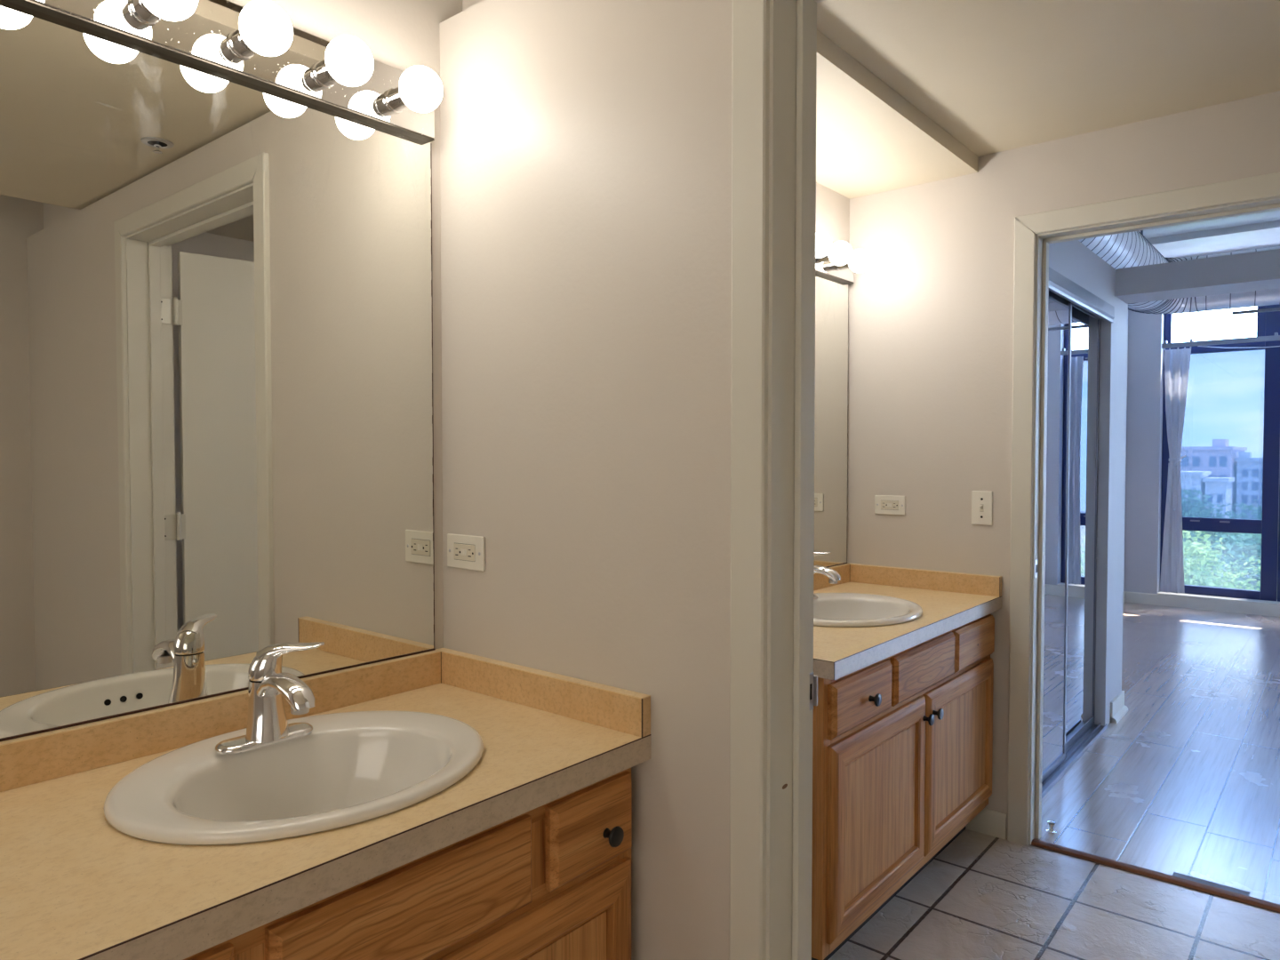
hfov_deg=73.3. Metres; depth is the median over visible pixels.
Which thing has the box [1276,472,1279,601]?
window
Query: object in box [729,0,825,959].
door frame
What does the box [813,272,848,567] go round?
wall mirror
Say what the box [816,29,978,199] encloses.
soffit
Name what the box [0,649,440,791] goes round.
backsplash
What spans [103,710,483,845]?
oval sink
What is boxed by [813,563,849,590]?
backsplash
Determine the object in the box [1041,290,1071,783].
mirror door
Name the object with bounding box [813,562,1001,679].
countertop
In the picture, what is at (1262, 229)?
ceiling
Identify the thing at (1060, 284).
closet track
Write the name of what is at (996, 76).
ceiling
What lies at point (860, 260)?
bulb
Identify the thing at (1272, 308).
hanging rail
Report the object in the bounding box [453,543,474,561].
receptacle
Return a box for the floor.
[828,601,1279,959]
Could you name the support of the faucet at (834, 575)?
on the countertop at (948, 601)
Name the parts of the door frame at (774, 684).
casing, strike plate, casing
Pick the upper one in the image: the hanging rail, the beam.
the beam
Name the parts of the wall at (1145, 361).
curtain rail, pull cord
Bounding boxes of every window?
[1160,304,1279,600]
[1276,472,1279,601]
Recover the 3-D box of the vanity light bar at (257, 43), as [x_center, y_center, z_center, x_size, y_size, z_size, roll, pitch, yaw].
[-0.671,-0.739,1.373,0.156,0.114,0.910,1,2,40]
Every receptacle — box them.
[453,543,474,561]
[880,500,898,510]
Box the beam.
[1114,248,1279,303]
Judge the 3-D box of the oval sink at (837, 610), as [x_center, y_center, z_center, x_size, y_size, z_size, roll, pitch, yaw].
[0.616,0.467,2.637,0.464,0.167,0.542,1,2,40]
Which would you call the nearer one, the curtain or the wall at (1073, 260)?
the wall at (1073, 260)
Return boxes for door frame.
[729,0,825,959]
[1007,171,1279,845]
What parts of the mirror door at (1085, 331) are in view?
rail, rail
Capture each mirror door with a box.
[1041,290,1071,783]
[1065,303,1100,749]
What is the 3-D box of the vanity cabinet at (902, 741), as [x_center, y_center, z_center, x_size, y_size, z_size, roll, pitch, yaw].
[0.626,0.835,2.640,0.581,0.781,1.196,1,2,40]
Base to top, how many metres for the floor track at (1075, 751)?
0.020 m
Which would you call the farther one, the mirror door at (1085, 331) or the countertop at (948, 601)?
the mirror door at (1085, 331)
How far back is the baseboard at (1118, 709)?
4.26 m
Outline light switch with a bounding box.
[971,490,992,525]
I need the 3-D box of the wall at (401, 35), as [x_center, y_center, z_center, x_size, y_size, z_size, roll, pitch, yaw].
[-0.604,-0.124,1.695,0.130,2.750,4.435,1,2,40]
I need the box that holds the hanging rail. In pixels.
[1232,307,1279,314]
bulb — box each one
[128,0,198,24]
[228,0,293,58]
[312,35,373,87]
[384,65,442,112]
[815,232,831,257]
[815,240,852,265]
[834,248,871,272]
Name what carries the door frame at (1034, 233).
in the wall at (931, 316)
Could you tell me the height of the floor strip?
0.003 m
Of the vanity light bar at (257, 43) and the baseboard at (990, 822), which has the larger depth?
the baseboard at (990, 822)
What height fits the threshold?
0.011 m
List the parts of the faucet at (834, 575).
lever, spout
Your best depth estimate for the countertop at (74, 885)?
1.16 m
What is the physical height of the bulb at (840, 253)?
0.081 m
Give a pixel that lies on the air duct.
(1129, 249)
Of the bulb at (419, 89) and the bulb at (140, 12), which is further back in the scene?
the bulb at (419, 89)
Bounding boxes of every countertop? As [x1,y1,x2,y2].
[0,648,651,959]
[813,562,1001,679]
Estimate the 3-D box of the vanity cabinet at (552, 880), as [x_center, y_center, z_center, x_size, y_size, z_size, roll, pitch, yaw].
[-0.486,0.872,1.305,0.581,0.781,0.892,1,2,40]
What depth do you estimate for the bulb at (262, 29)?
1.38 m
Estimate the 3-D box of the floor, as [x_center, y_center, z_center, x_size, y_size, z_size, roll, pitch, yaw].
[3.031,1.262,2.405,4.978,0.060,10.320,1,2,40]
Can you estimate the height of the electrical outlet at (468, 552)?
0.070 m
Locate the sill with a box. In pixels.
[1157,591,1279,606]
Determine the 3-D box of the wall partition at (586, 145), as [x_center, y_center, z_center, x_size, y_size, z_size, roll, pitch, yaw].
[0.687,-0.104,0.982,2.766,2.750,0.132,1,2,40]
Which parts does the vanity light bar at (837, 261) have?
plate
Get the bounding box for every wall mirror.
[0,0,435,741]
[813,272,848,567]
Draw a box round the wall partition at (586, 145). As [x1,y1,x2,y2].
[439,0,732,959]
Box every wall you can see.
[227,0,849,648]
[847,90,1279,838]
[1048,240,1127,726]
[1123,244,1279,601]
[1123,323,1127,583]
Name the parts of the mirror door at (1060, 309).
rail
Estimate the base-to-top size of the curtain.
2.090 m
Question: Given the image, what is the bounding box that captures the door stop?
[1046,820,1055,833]
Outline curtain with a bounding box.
[1159,348,1191,593]
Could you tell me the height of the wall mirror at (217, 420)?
1.052 m
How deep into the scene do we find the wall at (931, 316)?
2.98 m
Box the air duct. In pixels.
[1078,230,1279,314]
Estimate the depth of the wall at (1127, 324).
7.62 m
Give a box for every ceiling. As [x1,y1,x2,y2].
[816,0,1279,156]
[1139,209,1279,257]
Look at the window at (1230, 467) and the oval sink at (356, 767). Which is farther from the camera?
the window at (1230, 467)
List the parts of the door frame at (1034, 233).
casing, strike plate, casing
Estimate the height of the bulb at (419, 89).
0.081 m
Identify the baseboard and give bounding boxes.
[965,808,1007,839]
[1109,690,1127,723]
[1124,591,1279,616]
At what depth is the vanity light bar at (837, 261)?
3.02 m
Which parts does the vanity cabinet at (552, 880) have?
drawer, door, panel, drawer, knob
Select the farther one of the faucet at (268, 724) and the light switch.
the light switch
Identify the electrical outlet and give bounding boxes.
[447,533,485,571]
[874,495,905,515]
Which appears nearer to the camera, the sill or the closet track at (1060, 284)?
the closet track at (1060, 284)
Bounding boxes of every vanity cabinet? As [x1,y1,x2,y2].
[183,768,631,959]
[811,613,994,959]
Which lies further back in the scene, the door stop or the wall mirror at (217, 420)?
the door stop
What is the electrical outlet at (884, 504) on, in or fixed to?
attached to the wall at (931, 316)
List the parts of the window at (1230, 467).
pane, pane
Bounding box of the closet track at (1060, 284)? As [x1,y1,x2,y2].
[1048,266,1114,323]
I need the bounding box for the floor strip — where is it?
[1172,872,1250,895]
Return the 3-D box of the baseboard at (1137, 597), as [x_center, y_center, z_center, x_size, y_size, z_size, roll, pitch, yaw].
[6.139,1.080,6.130,4.778,0.095,0.012,1,2,40]
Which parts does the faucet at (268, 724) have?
plate, spout, lever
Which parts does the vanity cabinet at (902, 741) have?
drawer, knob, door, panel, knob, knob, door, panel, drawer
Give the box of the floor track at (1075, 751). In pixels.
[1041,721,1107,798]
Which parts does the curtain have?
cord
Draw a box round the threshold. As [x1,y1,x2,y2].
[1031,839,1279,911]
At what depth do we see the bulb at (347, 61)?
1.49 m
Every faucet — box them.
[214,641,324,754]
[813,551,840,600]
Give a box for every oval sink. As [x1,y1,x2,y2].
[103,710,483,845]
[813,592,922,627]
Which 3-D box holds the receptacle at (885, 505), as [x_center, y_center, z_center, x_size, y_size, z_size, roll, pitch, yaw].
[0.915,0.092,3.156,0.067,0.034,0.004,1,2,40]
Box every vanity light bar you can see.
[5,0,442,143]
[815,232,871,284]
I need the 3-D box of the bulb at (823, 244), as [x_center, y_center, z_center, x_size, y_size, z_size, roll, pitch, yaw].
[0.571,-0.771,2.839,0.126,0.081,0.081,1,2,40]

